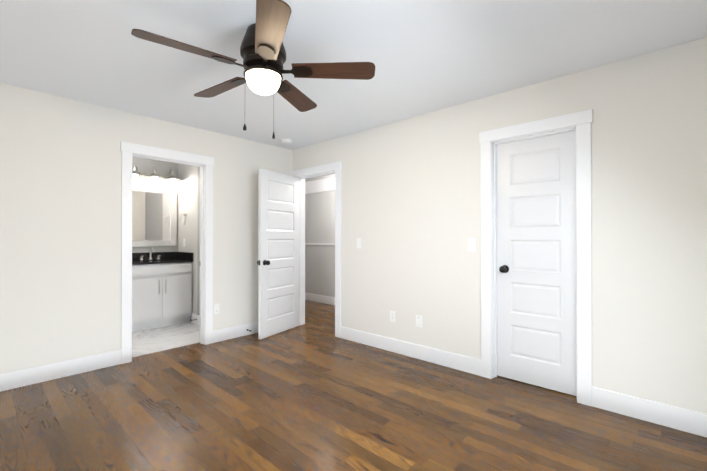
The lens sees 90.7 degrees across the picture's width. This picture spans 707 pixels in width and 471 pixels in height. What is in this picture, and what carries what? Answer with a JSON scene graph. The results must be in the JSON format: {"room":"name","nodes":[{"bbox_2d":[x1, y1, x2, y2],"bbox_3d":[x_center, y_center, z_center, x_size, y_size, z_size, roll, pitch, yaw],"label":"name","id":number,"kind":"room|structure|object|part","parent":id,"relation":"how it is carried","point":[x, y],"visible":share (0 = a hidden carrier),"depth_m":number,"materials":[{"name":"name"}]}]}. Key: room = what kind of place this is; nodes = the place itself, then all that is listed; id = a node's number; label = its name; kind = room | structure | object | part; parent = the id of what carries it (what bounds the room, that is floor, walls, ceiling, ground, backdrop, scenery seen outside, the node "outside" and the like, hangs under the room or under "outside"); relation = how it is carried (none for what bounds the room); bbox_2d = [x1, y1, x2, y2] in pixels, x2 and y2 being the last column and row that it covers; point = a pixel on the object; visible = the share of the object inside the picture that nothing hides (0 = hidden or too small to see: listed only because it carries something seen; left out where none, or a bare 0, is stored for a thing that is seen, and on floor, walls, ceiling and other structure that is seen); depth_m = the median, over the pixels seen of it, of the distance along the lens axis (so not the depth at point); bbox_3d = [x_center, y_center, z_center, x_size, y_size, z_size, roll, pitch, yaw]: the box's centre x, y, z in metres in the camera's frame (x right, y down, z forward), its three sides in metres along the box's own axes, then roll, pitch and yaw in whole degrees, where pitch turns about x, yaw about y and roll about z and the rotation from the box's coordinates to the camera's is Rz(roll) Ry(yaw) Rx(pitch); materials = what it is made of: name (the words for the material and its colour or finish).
{"room":"empty bedroom","nodes":[
{"label":"empty bedroom","id":0,"kind":"room"},
{"bbox_2d":[0,83,292,373],"bbox_3d":[-2.163,0.015,3.545,0.124,2.440,3.998,0,0,42],"label":"wall","id":1,"kind":"structure","parent":0,"point":[60,220],"depth_m":3.14,"materials":[{"name":"white paint"}]},
{"bbox_2d":[0,349,120,391],"bbox_3d":[-2.795,1.160,2.743,0.017,0.140,1.663,0,0,42],"label":"baseboard","id":2,"kind":"structure","parent":1,"relation":"attached to","point":[42,373],"depth_m":3.01,"materials":[{"name":"white wood"}]},
{"bbox_2d":[120,141,213,363],"bbox_3d":[-1.973,0.167,3.736,0.146,2.138,0.924,0,0,42],"label":"door frame","id":3,"kind":"structure","parent":1,"relation":"attached to","point":[127,149],"depth_m":3.67,"materials":[{"name":"white wood"}]},
{"bbox_2d":[213,304,218,313],"bbox_3d":[-1.593,0.855,4.062,0.008,0.115,0.070,0,0,42],"label":"electrical outlet","id":4,"kind":"object","parent":1,"relation":"attached to","point":[215,308],"visible":1,"depth_m":4.05,"materials":[{"name":"white plastic"}]},
{"bbox_2d":[213,322,257,342],"bbox_3d":[-1.235,1.170,4.448,0.014,0.140,1.153,0,0,42],"label":"baseboard","id":5,"kind":"structure","parent":1,"relation":"attached to","point":[219,335],"depth_m":4.22,"materials":[{"name":"white wood"}]},
{"bbox_2d":[132,156,177,252],"bbox_3d":[-3.497,0.021,4.546,0.124,2.440,2.524,0,0,42],"label":"wall","id":6,"kind":"structure","parent":0,"point":[146,165],"depth_m":5.12,"materials":[{"name":"grey paint"}]},
{"bbox_2d":[132,185,176,246],"bbox_3d":[-2.961,-0.274,5.013,0.035,0.865,0.795,0,0,42],"label":"bathroom mirror","id":7,"kind":"object","parent":6,"relation":"attached to","point":[154,216],"visible":0.6,"depth_m":5.08,"materials":[{"name":"silver metal"}]},
{"bbox_3d":[-2.968,-0.274,5.020,0.015,0.689,0.619,0,0,42],"label":"glass","id":8,"kind":"part","parent":7,"relation":"part of","materials":[{"name":"white"}]},
{"bbox_2d":[132,163,181,180],"bbox_3d":[-2.832,-0.898,4.970,0.289,0.198,0.730,0,0,42],"label":"sconce","id":9,"kind":"object","parent":6,"relation":"attached to","point":[155,175],"visible":0.96,"depth_m":4.98,"materials":[{"name":"white glass"}]},
{"bbox_2d":[132,322,198,356],"bbox_3d":[-2.966,1.268,4.036,1.736,0.060,2.700,0,0,42],"label":"floor","id":10,"kind":"structure","parent":0,"point":[148,341],"depth_m":4.20,"materials":[{"name":"tile"}]},
{"bbox_2d":[132,248,193,331],"bbox_3d":[-2.751,0.709,4.843,0.566,1.069,0.817,0,0,42],"label":"bathroom vanity","id":11,"kind":"object","parent":10,"relation":"on","point":[161,289],"visible":0.83,"depth_m":4.70,"materials":[{"name":"white wood"}]},
{"bbox_3d":[-2.689,0.825,4.532,0.018,0.542,0.378,0,0,42],"label":"door","id":12,"kind":"part","parent":11,"relation":"part of","materials":[{"name":"white wood"}]},
{"bbox_3d":[-2.562,0.449,4.673,0.018,0.117,0.754,0,0,42],"label":"drawer","id":13,"kind":"part","parent":11,"relation":"part of","materials":[{"name":"white wood"}]},
{"bbox_2d":[132,252,193,264],"bbox_3d":[-2.753,0.308,4.848,0.559,0.130,0.817,0,0,42],"label":"countertop","id":14,"kind":"structure","parent":11,"relation":"on","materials":[{"name":"black stone"}]},
{"bbox_2d":[140,248,160,259],"bbox_3d":[-2.855,0.259,4.940,0.166,0.169,0.264,0,0,42],"label":"faucet","id":15,"kind":"object","parent":14,"relation":"on","point":[150,255],"depth_m":4.97,"materials":[{"name":"silver metal"}]},
{"bbox_3d":[-2.433,0.827,4.812,0.018,0.542,0.372,0,0,42],"label":"door","id":16,"kind":"part","parent":11,"relation":"part of","materials":[{"name":"white wood"}]},
{"bbox_2d":[178,163,199,321],"bbox_3d":[-2.074,0.023,4.870,1.536,2.440,0.124,0,0,42],"label":"wall","id":17,"kind":"structure","parent":0,"point":[188,196],"depth_m":5.02,"materials":[{"name":"grey paint"}]},
{"bbox_2d":[191,313,199,325],"bbox_3d":[-1.932,1.172,4.639,1.024,0.140,0.014,0,0,42],"label":"baseboard","id":18,"kind":"structure","parent":17,"relation":"attached to","point":[195,316],"depth_m":4.86,"materials":[{"name":"white wood"}]},
{"bbox_2d":[305,174,334,296],"bbox_3d":[0.902,0.025,5.236,6.710,2.440,0.124,0,0,42],"label":"wall","id":19,"kind":"structure","parent":0,"point":[319,228],"depth_m":6.55,"materials":[{"name":"grey paint"}]},
{"bbox_2d":[305,293,334,304],"bbox_3d":[0.077,1.179,5.891,4.400,0.140,0.014,0,0,42],"label":"baseboard","id":20,"kind":"structure","parent":19,"relation":"attached to","point":[320,298],"depth_m":6.52,"materials":[{"name":"white wood"}]},
{"bbox_2d":[305,243,334,244],"bbox_3d":[0.077,0.158,5.896,4.400,0.033,0.016,0,0,42],"label":"rail","id":21,"kind":"object","parent":19,"relation":"attached to","point":[319,243],"depth_m":6.53,"materials":[{"name":"white wood"}]},
{"bbox_2d":[305,177,334,193],"bbox_3d":[0.075,-0.936,5.901,4.400,0.230,0.020,0,0,42],"label":"shelf rail","id":22,"kind":"object","parent":19,"relation":"attached to","point":[322,185],"depth_m":6.52,"materials":[{"name":"white wood"}]},
{"bbox_2d":[0,300,706,470],"bbox_3d":[-0.906,1.263,3.254,6.710,0.060,5.630,0,0,42],"label":"floor","id":23,"kind":"structure","parent":0,"point":[313,393],"depth_m":2.33,"materials":[{"name":"brown wood"}]},
{"bbox_2d":[0,0,706,149],"bbox_3d":[-0.910,-1.256,3.340,6.810,0.100,5.730,0,0,42],"label":"ceiling","id":24,"kind":"structure","parent":0,"point":[426,56],"depth_m":2.29,"materials":[{"name":"white paint"}]},
{"bbox_2d":[131,0,374,138],"bbox_3d":[-0.573,-0.881,2.087,1.265,0.665,1.278,0,0,42],"label":"fan","id":25,"kind":"object","parent":24,"relation":"hanging from","point":[262,52],"visible":1,"depth_m":2.00,"materials":[{"name":"brown wood"}]},
{"label":"blade","id":26,"kind":"part","parent":25,"relation":"part of","materials":[{"name":"brown wood"}]},
{"bbox_3d":[-0.878,-0.981,2.325,0.490,0.006,0.150,0,13,35],"label":"blade","id":27,"kind":"part","parent":25,"relation":"part of","materials":[{"name":"brown wood"}]},
{"bbox_3d":[-0.536,-0.899,2.080,0.202,0.098,0.202,0,0,42],"label":"glass","id":28,"kind":"part","parent":25,"relation":"part of","materials":[{"name":"white glass"}]},
{"bbox_3d":[-0.403,-0.984,1.683,0.150,0.006,0.490,14,-5,-18],"label":"blade","id":29,"kind":"part","parent":25,"relation":"part of","materials":[{"name":"brown wood"}]},
{"bbox_3d":[-0.410,-0.980,2.482,0.150,0.006,0.490,-14,-4,17],"label":"blade","id":30,"kind":"part","parent":25,"relation":"part of","materials":[{"name":"brown wood"}]},
{"bbox_3d":[-0.116,-0.982,2.085,0.490,0.006,0.150,0,-13,-1],"label":"blade","id":31,"kind":"part","parent":25,"relation":"part of","materials":[{"name":"brown wood"}]},
{"bbox_2d":[281,138,291,143],"bbox_3d":[-0.844,-1.182,4.386,0.132,0.036,0.132,0,0,42],"label":"smoke detector","id":32,"kind":"object","parent":24,"relation":"attached to","point":[286,141],"visible":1,"depth_m":4.34,"materials":[{"name":"white plastic"}]},
{"bbox_2d":[293,37,706,413],"bbox_3d":[0.753,0.015,3.501,4.234,2.440,0.124,0,0,42],"label":"wall","id":33,"kind":"structure","parent":0,"point":[411,203],"depth_m":2.50,"materials":[{"name":"white paint"}]},
{"bbox_2d":[257,169,299,339],"bbox_3d":[-0.934,0.220,4.479,0.181,2.025,0.762,0,0,28],"label":"hall door","id":34,"kind":"structure","parent":33,"relation":"in","point":[278,252],"depth_m":4.41,"materials":[{"name":"white wood"}]},
{"bbox_3d":[-1.082,0.326,4.207,0.181,0.068,0.068,0,0,28],"label":"knob","id":35,"kind":"part","parent":34,"relation":"part of","materials":[{"name":"black metal"}]},
{"bbox_2d":[292,161,341,337],"bbox_3d":[-0.455,0.172,4.604,0.962,2.138,0.163,0,0,42],"label":"door frame","id":36,"kind":"structure","parent":33,"relation":"attached to","point":[336,167],"depth_m":4.43,"materials":[{"name":"white wood"}]},
{"bbox_2d":[357,238,360,247],"bbox_3d":[0.060,0.090,4.040,0.070,0.115,0.016,0,0,42],"label":"light switch","id":37,"kind":"object","parent":33,"relation":"attached to","point":[358,242],"visible":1,"depth_m":4.04,"materials":[{"name":"white plastic"}]},
{"bbox_2d":[390,311,395,321],"bbox_3d":[0.416,0.860,3.714,0.070,0.115,0.008,0,0,42],"label":"electrical outlet","id":38,"kind":"object","parent":33,"relation":"attached to","point":[392,316],"visible":1,"depth_m":3.71,"materials":[{"name":"white plastic"}]},
{"bbox_2d":[341,326,480,375],"bbox_3d":[0.484,1.166,3.646,1.728,0.140,0.014,0,0,42],"label":"baseboard","id":39,"kind":"structure","parent":33,"relation":"attached to","point":[448,359],"depth_m":3.50,"materials":[{"name":"white wood"}]},
{"bbox_2d":[416,315,421,327],"bbox_3d":[0.655,0.859,3.497,0.070,0.115,0.007,0,0,42],"label":"electrical outlet","id":40,"kind":"object","parent":33,"relation":"attached to","point":[418,321],"visible":1,"depth_m":3.50,"materials":[{"name":"white plastic"}]},
{"bbox_2d":[468,238,475,250],"bbox_3d":[1.058,0.082,3.126,0.070,0.115,0.016,0,0,42],"label":"light switch","id":41,"kind":"object","parent":33,"relation":"attached to","point":[471,244],"visible":1,"depth_m":3.12,"materials":[{"name":"white plastic"}]},
{"bbox_2d":[479,109,592,405],"bbox_3d":[1.466,0.202,2.846,0.656,2.058,0.126,0,0,42],"label":"door frame","id":42,"kind":"structure","parent":33,"relation":"attached to","point":[494,228],"depth_m":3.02,"materials":[{"name":"white wood"}]},
{"bbox_2d":[497,131,576,395],"bbox_3d":[1.467,0.210,2.846,0.614,2.025,0.108,0,0,42],"label":"closet door","id":43,"kind":"structure","parent":33,"relation":"in","point":[536,261],"depth_m":2.85,"materials":[{"name":"white wood"}]},
{"bbox_3d":[1.284,0.289,2.990,0.068,0.068,0.073,0,0,42],"label":"knob","id":44,"kind":"part","parent":43,"relation":"part of","materials":[{"name":"black metal"}]},
{"bbox_2d":[592,387,706,437],"bbox_3d":[1.935,1.157,2.316,0.590,0.140,0.017,0,0,42],"label":"baseboard","id":45,"kind":"structure","parent":33,"relation":"attached to","point":[683,419],"depth_m":2.29,"materials":[{"name":"white wood"}]}
]}

